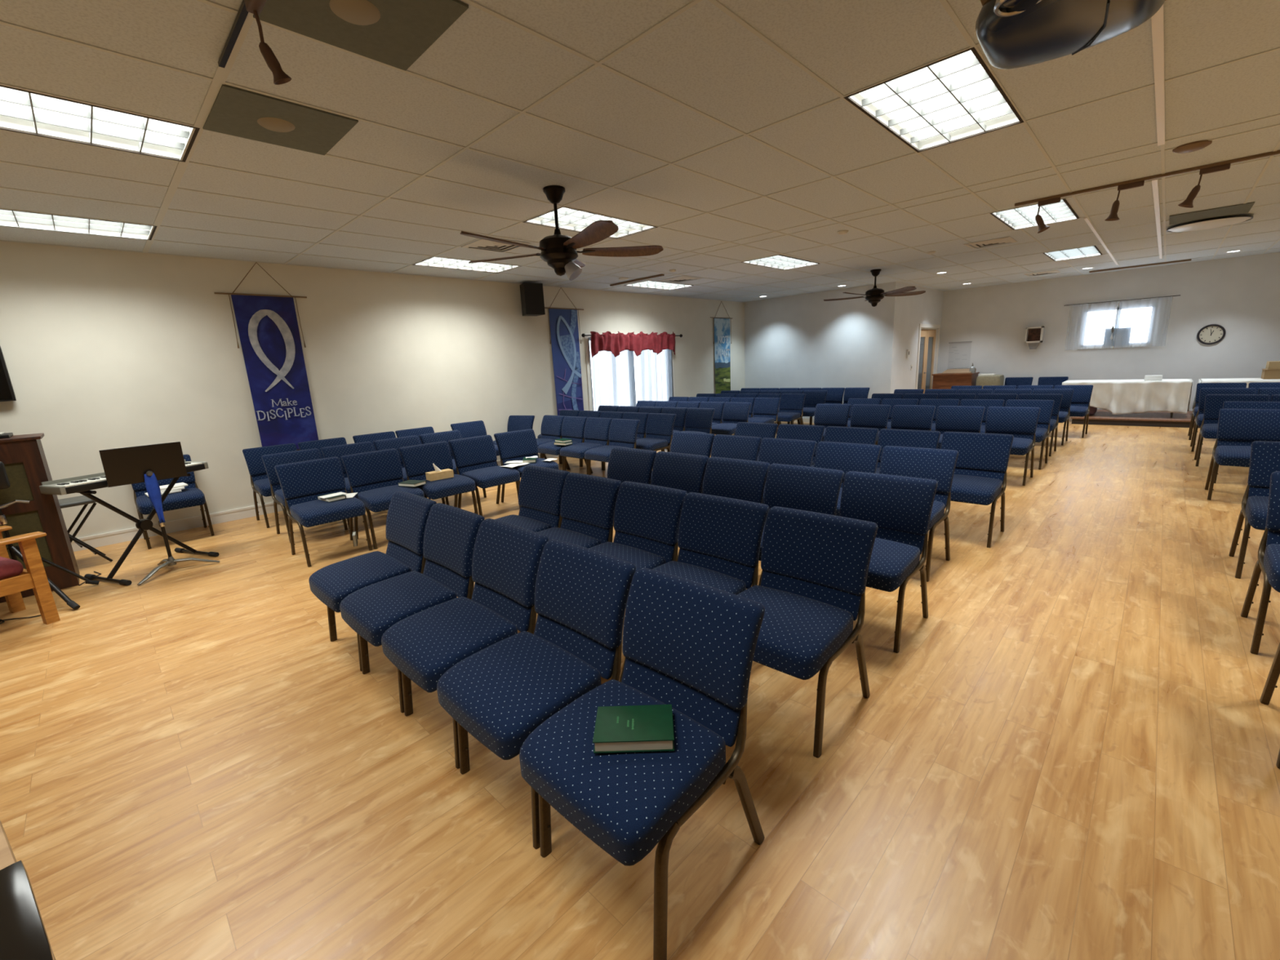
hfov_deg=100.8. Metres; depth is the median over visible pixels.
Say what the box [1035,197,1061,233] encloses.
track spotlight
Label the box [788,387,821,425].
chair
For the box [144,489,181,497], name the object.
sheet music
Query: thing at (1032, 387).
chair
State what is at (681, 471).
chair
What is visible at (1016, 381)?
chair
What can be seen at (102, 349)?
wall
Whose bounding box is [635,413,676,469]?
chair
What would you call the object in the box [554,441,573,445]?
hymnal
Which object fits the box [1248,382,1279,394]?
chair
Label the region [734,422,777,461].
chair
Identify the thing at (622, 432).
chair
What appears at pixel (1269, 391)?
chair
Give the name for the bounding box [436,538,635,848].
chair
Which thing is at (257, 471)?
chair
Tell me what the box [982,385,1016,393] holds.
chair
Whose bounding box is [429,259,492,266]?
diffuser
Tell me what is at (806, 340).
wall
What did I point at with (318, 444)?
chair
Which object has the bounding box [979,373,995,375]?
paper stack
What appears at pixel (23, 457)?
lectern
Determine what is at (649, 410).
chair
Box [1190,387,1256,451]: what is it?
chair
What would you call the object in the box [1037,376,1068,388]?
chair
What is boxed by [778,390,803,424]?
chair
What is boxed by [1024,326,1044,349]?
shadow box
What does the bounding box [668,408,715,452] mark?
chair
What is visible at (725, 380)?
print
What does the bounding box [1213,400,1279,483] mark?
chair
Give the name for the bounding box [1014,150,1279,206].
track
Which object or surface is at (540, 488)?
chair
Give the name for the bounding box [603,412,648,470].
chair
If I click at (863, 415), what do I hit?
chair
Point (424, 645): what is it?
chair
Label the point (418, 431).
chair
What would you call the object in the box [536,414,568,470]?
chair
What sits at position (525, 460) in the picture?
hymnal
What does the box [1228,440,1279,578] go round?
chair
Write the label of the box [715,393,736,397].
chair
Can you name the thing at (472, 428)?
chair
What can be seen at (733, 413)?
chair
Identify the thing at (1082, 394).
chair
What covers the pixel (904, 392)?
chair
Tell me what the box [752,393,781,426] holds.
chair
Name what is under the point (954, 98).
ceiling light
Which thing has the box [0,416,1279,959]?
floor
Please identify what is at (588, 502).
chair
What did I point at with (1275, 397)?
chair
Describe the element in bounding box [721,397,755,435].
chair
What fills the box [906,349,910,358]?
thermostat
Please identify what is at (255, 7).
track spotlight
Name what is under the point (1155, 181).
cable cover
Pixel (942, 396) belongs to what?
chair
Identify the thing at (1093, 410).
fabric bundle
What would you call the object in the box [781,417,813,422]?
baseboard
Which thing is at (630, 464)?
chair
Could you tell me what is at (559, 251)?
ceiling fan
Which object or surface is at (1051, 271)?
ceiling vent
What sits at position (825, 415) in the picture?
chair
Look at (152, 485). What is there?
lanyard
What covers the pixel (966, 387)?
chair
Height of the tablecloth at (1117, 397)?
0.596 m
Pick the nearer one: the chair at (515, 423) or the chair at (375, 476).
the chair at (375, 476)
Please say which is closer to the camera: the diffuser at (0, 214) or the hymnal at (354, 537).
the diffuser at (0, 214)
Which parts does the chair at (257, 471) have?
frame, leg, panel, leg, seat, backrest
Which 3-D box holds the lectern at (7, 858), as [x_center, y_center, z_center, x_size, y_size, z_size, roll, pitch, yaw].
[-0.832,0.998,0.508,0.840,1.000,0.520,5,15,33]
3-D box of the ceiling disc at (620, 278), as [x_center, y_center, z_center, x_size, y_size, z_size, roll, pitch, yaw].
[-0.263,-3.209,8.451,0.160,0.029,0.160,9,17,43]
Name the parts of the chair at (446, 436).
backrest, leg, seat, leg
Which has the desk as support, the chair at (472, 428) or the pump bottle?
the pump bottle
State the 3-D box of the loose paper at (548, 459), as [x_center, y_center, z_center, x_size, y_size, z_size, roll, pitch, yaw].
[-1.063,-0.237,6.227,0.120,0.009,0.160,3,14,24]
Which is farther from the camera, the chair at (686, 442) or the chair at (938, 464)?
the chair at (686, 442)
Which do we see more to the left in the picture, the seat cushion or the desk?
the seat cushion
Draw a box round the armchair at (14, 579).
[0,525,60,624]
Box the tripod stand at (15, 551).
[0,461,99,609]
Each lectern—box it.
[0,432,79,603]
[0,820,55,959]
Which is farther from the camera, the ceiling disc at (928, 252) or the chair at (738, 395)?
the chair at (738, 395)
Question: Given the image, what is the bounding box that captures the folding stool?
[57,495,112,561]
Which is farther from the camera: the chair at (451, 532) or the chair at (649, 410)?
the chair at (649, 410)
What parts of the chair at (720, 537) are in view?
seat, panel, backrest, frame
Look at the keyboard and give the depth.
4.16 m
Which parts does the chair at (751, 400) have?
backrest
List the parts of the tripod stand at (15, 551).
leg, leg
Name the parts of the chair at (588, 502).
seat, panel, backrest, frame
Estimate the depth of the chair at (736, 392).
12.38 m
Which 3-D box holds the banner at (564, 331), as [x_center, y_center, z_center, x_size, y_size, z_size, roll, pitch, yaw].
[-1.283,-2.207,9.271,0.035,2.224,0.910,9,17,43]
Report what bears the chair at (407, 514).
on the floor
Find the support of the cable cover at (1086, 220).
attached to the ceiling
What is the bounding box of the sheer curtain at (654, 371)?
[635,349,673,401]
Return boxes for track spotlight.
[244,0,291,84]
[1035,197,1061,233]
[1104,180,1144,221]
[1177,163,1231,208]
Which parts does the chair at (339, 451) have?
seat, backrest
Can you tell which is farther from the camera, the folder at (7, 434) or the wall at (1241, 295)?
the wall at (1241, 295)
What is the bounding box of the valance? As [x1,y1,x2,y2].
[590,331,675,358]
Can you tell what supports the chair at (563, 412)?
on the floor
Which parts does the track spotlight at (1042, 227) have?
lamp shade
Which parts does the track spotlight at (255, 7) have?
arm, lamp shade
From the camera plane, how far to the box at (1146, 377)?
9.73 m
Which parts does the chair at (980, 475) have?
seat, backrest, panel, leg, frame, leg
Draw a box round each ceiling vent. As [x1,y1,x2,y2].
[461,239,530,252]
[658,275,700,283]
[963,236,1017,248]
[1024,270,1061,275]
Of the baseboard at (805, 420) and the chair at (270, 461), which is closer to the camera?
the chair at (270, 461)
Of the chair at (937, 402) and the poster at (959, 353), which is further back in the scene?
the poster at (959, 353)
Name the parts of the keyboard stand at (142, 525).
leg, leg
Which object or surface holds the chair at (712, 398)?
on the floor
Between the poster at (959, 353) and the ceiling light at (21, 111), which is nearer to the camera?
the ceiling light at (21, 111)
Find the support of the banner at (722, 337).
attached to the wall at (102, 349)
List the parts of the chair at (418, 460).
backrest, panel, seat, leg, leg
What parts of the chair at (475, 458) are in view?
leg, backrest, panel, leg, seat, leg, leg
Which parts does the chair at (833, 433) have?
backrest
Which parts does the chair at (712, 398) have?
backrest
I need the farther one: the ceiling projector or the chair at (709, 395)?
the chair at (709, 395)
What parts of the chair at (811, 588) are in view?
frame, seat, panel, backrest, leg, frame, leg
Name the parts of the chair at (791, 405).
seat, panel, backrest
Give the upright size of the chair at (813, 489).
0.832 m
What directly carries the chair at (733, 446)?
on the floor
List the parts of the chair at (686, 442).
backrest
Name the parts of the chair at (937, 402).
seat, backrest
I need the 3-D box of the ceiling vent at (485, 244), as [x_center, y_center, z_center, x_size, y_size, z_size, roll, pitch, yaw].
[-1.577,-2.567,5.795,0.540,0.014,0.540,9,17,43]
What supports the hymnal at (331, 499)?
on the chair at (301, 483)
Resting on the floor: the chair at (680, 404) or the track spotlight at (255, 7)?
the chair at (680, 404)
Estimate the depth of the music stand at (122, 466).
4.33 m
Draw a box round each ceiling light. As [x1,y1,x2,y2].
[0,84,199,162]
[0,208,156,239]
[412,256,520,273]
[523,206,657,239]
[624,280,693,289]
[740,254,819,270]
[843,47,1023,152]
[989,198,1079,230]
[1043,245,1102,261]
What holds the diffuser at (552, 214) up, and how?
attached to the ceiling light at (569, 219)
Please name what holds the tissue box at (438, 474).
on the chair at (418, 460)
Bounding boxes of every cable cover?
[1084,217,1118,265]
[1151,3,1164,146]
[1151,178,1162,258]
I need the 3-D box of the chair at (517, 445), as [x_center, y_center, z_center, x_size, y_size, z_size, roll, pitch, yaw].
[-1.314,-0.143,6.239,0.521,0.832,0.620,-13,16,-39]
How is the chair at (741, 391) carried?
on the floor
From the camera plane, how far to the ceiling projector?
1.67 m
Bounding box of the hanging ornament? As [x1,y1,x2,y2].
[1110,302,1116,339]
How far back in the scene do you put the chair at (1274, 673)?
2.19 m
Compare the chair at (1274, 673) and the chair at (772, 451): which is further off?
the chair at (772, 451)
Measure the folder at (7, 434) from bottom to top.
0.024 m
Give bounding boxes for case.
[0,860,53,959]
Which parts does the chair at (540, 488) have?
seat, panel, backrest, frame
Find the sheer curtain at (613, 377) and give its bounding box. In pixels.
[590,338,636,410]
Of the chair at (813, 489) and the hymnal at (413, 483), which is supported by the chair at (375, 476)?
the hymnal at (413, 483)
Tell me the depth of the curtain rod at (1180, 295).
10.62 m
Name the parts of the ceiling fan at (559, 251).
blade, blade, motor, lamp shade, blade, blade, blade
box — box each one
[425,462,453,480]
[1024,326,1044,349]
[1143,375,1162,380]
[1261,368,1279,379]
[1265,360,1279,369]
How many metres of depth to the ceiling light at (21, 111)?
2.81 m
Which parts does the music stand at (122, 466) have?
tilt knob, leg, leg, leg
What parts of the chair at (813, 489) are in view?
seat, backrest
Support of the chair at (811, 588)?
on the floor
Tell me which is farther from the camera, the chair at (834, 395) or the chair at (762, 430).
the chair at (834, 395)
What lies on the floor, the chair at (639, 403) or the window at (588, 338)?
the chair at (639, 403)
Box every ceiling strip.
[609,274,664,286]
[1088,258,1191,272]
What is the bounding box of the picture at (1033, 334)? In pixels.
[1027,328,1040,341]
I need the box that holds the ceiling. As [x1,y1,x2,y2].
[0,0,1279,302]
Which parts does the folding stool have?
leg, leg, leg, leg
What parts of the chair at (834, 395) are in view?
backrest, panel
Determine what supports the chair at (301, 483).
on the floor
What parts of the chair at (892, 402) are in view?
seat, backrest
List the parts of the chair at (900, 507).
backrest, seat, panel, leg, frame, leg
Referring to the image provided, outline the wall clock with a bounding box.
[1196,324,1226,344]
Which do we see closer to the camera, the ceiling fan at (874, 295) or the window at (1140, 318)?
the ceiling fan at (874, 295)
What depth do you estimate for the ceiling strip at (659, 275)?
8.58 m
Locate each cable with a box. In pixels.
[0,614,40,624]
[79,571,101,585]
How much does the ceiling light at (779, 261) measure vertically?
0.091 m
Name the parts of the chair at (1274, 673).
leg, leg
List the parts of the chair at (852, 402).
seat, backrest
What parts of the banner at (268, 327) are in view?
tassel cord, rod, hanging cord, tassel cord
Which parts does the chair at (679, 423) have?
backrest, panel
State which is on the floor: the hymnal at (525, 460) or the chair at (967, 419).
the chair at (967, 419)
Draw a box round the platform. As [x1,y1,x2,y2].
[1071,408,1195,422]
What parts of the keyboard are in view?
panel, panel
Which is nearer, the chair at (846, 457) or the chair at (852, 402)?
the chair at (846, 457)
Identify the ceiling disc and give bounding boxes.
[618,277,628,280]
[837,230,848,235]
[926,251,935,254]
[1172,139,1212,153]
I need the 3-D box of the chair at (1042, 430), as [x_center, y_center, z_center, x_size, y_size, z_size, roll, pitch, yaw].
[4.981,-0.602,6.888,0.521,0.832,0.620,9,17,43]
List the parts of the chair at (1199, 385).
leg, leg, seat, backrest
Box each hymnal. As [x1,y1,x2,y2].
[317,492,346,502]
[351,530,357,546]
[398,480,426,487]
[522,456,537,462]
[554,438,572,442]
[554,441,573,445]
[592,704,674,753]
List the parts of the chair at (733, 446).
backrest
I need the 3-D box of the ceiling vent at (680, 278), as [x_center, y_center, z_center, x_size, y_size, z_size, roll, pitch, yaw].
[0.669,-3.350,8.850,0.520,0.014,0.520,9,17,43]
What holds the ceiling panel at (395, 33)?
attached to the ceiling
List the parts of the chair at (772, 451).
backrest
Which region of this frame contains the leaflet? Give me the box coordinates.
[342,492,357,497]
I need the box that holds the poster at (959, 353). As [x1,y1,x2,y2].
[947,341,972,368]
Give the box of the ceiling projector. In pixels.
[975,0,1165,69]
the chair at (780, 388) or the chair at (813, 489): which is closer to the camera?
the chair at (813, 489)
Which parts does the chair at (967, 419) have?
seat, panel, backrest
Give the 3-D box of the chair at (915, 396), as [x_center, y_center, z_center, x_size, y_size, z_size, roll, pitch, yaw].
[4.532,-0.988,8.749,0.521,0.832,0.620,9,17,43]
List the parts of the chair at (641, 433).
backrest, panel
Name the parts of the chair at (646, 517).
seat, panel, backrest, frame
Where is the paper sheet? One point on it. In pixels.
(337, 493)
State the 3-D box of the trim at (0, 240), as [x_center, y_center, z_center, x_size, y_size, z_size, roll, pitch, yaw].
[2.330,-3.448,8.887,21.269,0.006,8.149,-5,13,-10]
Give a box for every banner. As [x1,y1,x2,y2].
[213,262,318,449]
[544,287,583,415]
[710,301,732,394]
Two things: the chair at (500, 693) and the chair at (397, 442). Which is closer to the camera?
the chair at (500, 693)
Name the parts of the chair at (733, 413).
seat, panel, backrest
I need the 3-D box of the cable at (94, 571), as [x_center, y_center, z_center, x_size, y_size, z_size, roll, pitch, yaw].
[-4.636,0.822,4.482,0.079,0.010,0.374,-10,14,-31]
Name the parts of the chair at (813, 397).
seat, panel, backrest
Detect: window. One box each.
[587,337,636,410]
[1077,304,1155,349]
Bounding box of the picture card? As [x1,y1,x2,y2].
[1102,327,1131,346]
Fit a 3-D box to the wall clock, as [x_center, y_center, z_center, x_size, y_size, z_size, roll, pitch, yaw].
[10.703,-2.727,9.915,0.370,0.370,0.035,9,17,43]
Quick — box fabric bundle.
[1088,406,1097,415]
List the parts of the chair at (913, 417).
panel, backrest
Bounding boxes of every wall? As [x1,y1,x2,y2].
[0,240,745,539]
[744,281,897,417]
[892,282,943,393]
[937,252,1279,410]
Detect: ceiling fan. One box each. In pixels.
[460,185,663,280]
[823,269,925,306]
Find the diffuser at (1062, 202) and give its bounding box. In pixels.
[1002,202,1071,222]
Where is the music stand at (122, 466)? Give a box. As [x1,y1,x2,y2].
[98,441,219,585]
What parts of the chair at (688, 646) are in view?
leg, seat, frame, leg, panel, backrest, frame, leg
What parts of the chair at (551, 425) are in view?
seat, panel, backrest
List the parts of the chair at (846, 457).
seat, backrest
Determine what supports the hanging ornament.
hanging from the curtain rod at (1180, 295)
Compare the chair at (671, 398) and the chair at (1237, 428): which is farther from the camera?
the chair at (671, 398)
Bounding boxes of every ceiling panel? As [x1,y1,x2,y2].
[202,84,358,155]
[253,0,468,71]
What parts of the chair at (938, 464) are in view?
backrest, leg, seat, panel, frame, leg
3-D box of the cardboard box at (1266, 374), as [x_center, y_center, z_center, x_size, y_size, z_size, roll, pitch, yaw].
[10.763,-1.772,8.811,0.530,0.157,0.370,9,17,43]
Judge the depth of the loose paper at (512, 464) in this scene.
6.01 m
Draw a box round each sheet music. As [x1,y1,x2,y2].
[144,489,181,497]
[159,482,187,490]
[160,486,184,492]
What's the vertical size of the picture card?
0.360 m
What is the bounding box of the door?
[917,327,937,393]
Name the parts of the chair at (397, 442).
backrest, seat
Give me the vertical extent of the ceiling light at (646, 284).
0.091 m
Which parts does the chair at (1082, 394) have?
backrest, seat, panel, leg, leg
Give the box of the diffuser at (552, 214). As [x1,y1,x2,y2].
[538,207,638,229]
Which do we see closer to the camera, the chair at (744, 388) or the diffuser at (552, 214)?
the diffuser at (552, 214)
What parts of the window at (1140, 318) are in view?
sill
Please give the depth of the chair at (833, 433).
5.21 m
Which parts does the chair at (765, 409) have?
seat, panel, backrest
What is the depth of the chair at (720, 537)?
2.73 m
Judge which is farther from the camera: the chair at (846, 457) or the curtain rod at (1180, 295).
the curtain rod at (1180, 295)
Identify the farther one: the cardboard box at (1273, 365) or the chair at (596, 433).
the cardboard box at (1273, 365)
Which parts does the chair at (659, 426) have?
seat, panel, backrest, frame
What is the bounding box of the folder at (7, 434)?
[0,432,13,438]
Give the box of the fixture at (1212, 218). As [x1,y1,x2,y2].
[1166,201,1254,232]
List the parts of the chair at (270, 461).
frame, panel, leg, seat, leg, backrest, leg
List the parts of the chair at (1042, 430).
backrest, seat, leg, panel, leg, frame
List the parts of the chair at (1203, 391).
leg, leg, seat, panel, backrest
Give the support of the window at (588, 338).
in the wall at (102, 349)
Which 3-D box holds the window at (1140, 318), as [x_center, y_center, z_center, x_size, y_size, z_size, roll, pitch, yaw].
[9.751,-3.121,10.828,1.140,0.800,0.120,9,17,43]
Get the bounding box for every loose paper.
[499,462,529,467]
[504,460,523,463]
[542,457,557,461]
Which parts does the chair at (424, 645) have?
leg, seat, leg, panel, backrest, frame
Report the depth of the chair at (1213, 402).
6.45 m
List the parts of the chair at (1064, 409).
backrest, seat, leg, panel, leg, frame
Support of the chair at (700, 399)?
on the floor
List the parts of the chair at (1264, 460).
leg, leg, frame, seat, panel, backrest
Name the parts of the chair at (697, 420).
seat, panel, backrest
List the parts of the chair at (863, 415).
panel, backrest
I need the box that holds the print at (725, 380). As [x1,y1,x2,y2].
[723,378,729,382]
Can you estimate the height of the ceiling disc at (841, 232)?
0.029 m
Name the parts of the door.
pane, pane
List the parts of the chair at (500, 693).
leg, seat, leg, panel, backrest, frame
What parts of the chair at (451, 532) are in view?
leg, seat, leg, panel, backrest, frame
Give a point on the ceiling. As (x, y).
(702, 58)
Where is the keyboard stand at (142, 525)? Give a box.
[76,473,218,585]
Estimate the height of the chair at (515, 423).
0.832 m
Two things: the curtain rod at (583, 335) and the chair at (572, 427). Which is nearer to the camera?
the chair at (572, 427)
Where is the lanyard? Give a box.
[144,473,165,523]
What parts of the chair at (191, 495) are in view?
frame, leg, backrest, panel, seat, leg, leg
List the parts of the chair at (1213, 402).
leg, leg, frame, seat, panel, backrest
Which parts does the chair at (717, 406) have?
backrest, panel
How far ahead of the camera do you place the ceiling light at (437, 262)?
6.87 m
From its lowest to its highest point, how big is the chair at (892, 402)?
0.832 m
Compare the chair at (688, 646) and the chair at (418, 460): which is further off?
the chair at (418, 460)
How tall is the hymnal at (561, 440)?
0.030 m
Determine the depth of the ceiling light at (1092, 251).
8.30 m
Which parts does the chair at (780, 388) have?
backrest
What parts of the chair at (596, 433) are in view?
leg, seat, panel, backrest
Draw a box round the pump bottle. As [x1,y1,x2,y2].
[968,363,975,373]
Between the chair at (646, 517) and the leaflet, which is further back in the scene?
the leaflet
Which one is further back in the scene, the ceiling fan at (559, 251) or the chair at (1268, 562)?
the ceiling fan at (559, 251)
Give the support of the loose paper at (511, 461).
on the loose paper at (512, 464)
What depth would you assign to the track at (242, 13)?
2.06 m
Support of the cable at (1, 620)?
on the floor
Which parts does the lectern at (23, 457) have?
cloth panel, cloth panel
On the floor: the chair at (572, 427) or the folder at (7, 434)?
the chair at (572, 427)
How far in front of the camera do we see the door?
12.65 m
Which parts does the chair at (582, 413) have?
backrest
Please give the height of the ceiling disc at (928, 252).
0.029 m
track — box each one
[217,0,248,67]
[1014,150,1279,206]
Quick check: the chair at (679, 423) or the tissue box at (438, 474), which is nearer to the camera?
the tissue box at (438, 474)
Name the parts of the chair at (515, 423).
backrest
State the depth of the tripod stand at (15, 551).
3.88 m
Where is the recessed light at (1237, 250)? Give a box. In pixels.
[1224,249,1242,253]
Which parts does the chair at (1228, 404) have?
leg, backrest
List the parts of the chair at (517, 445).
leg, backrest, panel, seat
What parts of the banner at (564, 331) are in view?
hanging cord, rod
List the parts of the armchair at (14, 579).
armrest, leg, rail, rail, armrest, leg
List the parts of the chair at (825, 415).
seat, panel, backrest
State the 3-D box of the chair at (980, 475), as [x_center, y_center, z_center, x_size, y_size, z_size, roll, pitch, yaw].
[2.702,0.058,4.403,0.521,0.832,0.620,9,17,43]
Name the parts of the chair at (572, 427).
seat, panel, backrest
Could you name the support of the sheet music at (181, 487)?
on the sheet music at (176, 491)
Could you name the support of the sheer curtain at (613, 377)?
hanging from the curtain rod at (583, 335)
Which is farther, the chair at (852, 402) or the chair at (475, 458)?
the chair at (852, 402)
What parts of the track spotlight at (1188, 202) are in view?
lamp shade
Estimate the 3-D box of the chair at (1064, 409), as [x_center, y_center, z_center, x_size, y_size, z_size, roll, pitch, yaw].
[6.461,-1.006,8.389,0.521,0.832,0.620,9,17,43]
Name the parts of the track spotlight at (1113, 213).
lamp shade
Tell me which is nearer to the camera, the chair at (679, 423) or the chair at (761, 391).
the chair at (679, 423)
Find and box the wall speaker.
[520,282,545,315]
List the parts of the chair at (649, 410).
backrest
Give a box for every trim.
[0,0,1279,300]
[0,240,1279,302]
[584,333,675,410]
[915,324,940,389]
[1071,418,1200,427]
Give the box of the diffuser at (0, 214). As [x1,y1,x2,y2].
[0,213,148,231]
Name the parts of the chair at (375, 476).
leg, leg, backrest, panel, seat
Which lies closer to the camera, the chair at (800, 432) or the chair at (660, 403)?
the chair at (800, 432)
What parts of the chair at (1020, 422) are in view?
panel, backrest, seat, leg, leg, frame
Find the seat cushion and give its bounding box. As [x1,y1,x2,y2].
[0,556,23,580]
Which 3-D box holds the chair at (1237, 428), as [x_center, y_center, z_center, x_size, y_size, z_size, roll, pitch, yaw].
[5.782,-0.224,4.983,0.520,0.832,0.620,9,17,43]
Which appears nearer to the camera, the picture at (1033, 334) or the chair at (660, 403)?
the chair at (660, 403)
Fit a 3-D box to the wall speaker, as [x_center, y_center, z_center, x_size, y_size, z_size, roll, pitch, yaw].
[-1.752,-2.874,8.455,0.320,0.470,0.345,-11,15,-33]
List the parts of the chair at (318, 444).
backrest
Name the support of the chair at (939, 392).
on the floor
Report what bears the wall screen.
attached to the wall at (102, 349)
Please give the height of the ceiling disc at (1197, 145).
0.029 m
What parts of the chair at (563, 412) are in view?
backrest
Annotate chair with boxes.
[131,454,214,549]
[242,443,297,528]
[261,448,347,542]
[275,456,372,567]
[297,437,355,497]
[308,490,436,671]
[321,441,373,528]
[339,502,484,712]
[341,448,424,549]
[352,431,395,451]
[373,435,445,504]
[381,518,548,768]
[395,426,434,444]
[398,440,478,514]
[419,430,486,505]
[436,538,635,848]
[448,435,519,515]
[450,420,499,456]
[493,415,534,444]
[493,428,559,502]
[494,465,569,532]
[519,567,764,959]
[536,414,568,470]
[537,409,580,463]
[537,416,587,470]
[537,472,621,548]
[560,410,601,466]
[560,417,612,474]
[580,411,624,470]
[584,418,639,475]
[589,480,687,572]
[597,405,618,411]
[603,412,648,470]
[607,446,657,526]
[617,405,639,412]
[625,492,768,608]
[635,400,657,407]
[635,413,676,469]
[638,406,662,451]
[645,407,688,452]
[650,431,715,484]
[651,451,708,493]
[655,400,677,407]
[668,396,688,401]
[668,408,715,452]
[676,401,700,408]
[684,401,724,428]
[688,396,709,402]
[696,393,715,397]
[702,434,761,493]
[702,457,769,503]
[708,396,731,435]
[711,402,751,435]
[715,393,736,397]
[720,390,739,394]
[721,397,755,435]
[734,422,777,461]
[735,393,757,410]
[737,506,877,757]
[739,390,759,394]
[740,387,759,391]
[747,397,780,434]
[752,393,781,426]
[758,437,816,503]
[758,463,844,560]
[759,387,778,391]
[759,390,781,393]
[776,423,824,465]
[777,393,805,425]
[778,387,799,424]
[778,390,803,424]
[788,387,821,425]
[791,390,827,422]
[810,387,844,425]
[811,426,878,466]
[813,404,851,441]
[813,441,881,515]
[840,471,937,653]
[843,387,869,404]
[847,398,881,444]
[850,404,890,444]
[871,393,902,404]
[875,428,940,473]
[877,404,935,440]
[879,445,958,582]
[881,398,918,428]
[893,389,924,398]
[903,393,937,404]
[919,399,959,431]
[924,389,956,399]
[935,405,984,448]
[938,393,976,405]
[940,431,1013,547]
[951,385,982,393]
[957,388,992,399]
[960,399,1004,433]
[977,393,1017,406]
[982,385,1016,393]
[984,406,1039,485]
[994,388,1031,399]
[1004,377,1033,388]
[1005,399,1053,469]
[1017,385,1053,393]
[1017,393,1062,456]
[1032,388,1073,445]
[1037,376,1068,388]
[1049,385,1093,437]
[1187,382,1246,439]
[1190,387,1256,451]
[1194,394,1269,466]
[1204,408,1279,500]
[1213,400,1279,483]
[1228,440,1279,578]
[1240,471,1279,654]
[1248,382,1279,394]
[1257,387,1279,401]
[1259,642,1279,768]
[1271,394,1279,401]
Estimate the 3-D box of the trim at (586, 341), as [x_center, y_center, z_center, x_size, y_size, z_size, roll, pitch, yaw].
[-0.103,-1.834,10.603,0.015,2.130,2.440,9,17,43]
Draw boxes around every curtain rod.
[581,333,682,337]
[1063,294,1180,306]
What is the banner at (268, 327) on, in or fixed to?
attached to the wall at (102, 349)
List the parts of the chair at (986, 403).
backrest, seat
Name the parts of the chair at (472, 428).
backrest, seat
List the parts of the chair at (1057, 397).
backrest, leg, seat, panel, leg, frame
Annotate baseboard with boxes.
[71,453,559,551]
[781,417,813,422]
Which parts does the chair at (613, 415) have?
leg, backrest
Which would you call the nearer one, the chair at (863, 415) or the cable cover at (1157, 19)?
the cable cover at (1157, 19)
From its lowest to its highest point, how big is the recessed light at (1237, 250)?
0.006 m
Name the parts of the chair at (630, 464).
backrest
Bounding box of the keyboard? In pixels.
[39,459,208,495]
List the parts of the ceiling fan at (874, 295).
blade, blade, motor, blade, blade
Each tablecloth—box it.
[1062,378,1192,414]
[1191,377,1279,408]
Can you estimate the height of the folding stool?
0.603 m
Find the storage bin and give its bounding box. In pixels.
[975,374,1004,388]
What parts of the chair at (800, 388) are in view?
backrest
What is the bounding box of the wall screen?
[0,346,16,401]
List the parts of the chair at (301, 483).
frame, leg, leg, backrest, panel, seat, leg, leg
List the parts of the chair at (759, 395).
backrest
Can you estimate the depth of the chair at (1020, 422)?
6.19 m
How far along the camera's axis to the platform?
9.90 m
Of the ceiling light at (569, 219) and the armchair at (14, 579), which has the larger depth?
the ceiling light at (569, 219)
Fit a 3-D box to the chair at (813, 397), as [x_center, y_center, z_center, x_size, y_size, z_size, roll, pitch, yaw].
[3.464,-1.397,10.857,0.521,0.832,0.620,9,17,43]
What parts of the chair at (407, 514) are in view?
leg, leg, seat, panel, backrest, frame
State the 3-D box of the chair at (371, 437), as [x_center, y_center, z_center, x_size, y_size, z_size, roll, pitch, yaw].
[-3.254,-0.169,6.797,0.620,0.832,0.521,9,17,44]
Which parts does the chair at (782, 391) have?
backrest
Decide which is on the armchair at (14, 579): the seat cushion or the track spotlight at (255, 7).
the seat cushion
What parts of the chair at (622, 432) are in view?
leg, seat, panel, backrest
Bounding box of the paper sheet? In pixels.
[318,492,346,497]
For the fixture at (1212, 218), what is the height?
0.049 m
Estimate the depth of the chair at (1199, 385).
8.07 m
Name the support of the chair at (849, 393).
on the floor
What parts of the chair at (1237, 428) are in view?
leg, leg, frame, seat, panel, backrest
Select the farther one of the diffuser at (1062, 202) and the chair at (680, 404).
the chair at (680, 404)
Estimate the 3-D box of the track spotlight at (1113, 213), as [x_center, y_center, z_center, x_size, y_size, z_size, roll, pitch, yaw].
[4.264,-2.454,4.662,0.232,0.284,0.104,9,17,43]
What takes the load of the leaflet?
on the chair at (301, 483)
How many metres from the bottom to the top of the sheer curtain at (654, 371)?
1.970 m
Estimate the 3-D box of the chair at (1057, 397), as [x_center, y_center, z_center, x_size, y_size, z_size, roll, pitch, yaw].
[5.688,-0.802,7.639,0.521,0.832,0.620,9,17,43]
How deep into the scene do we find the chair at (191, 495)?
5.38 m
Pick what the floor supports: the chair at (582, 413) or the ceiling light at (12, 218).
the chair at (582, 413)
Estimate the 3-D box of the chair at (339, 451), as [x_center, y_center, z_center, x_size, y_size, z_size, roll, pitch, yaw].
[-3.048,0.041,5.793,0.620,0.832,0.521,9,17,43]
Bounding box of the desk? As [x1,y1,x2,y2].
[932,368,979,389]
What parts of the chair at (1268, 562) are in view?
leg, leg, frame, seat, backrest, panel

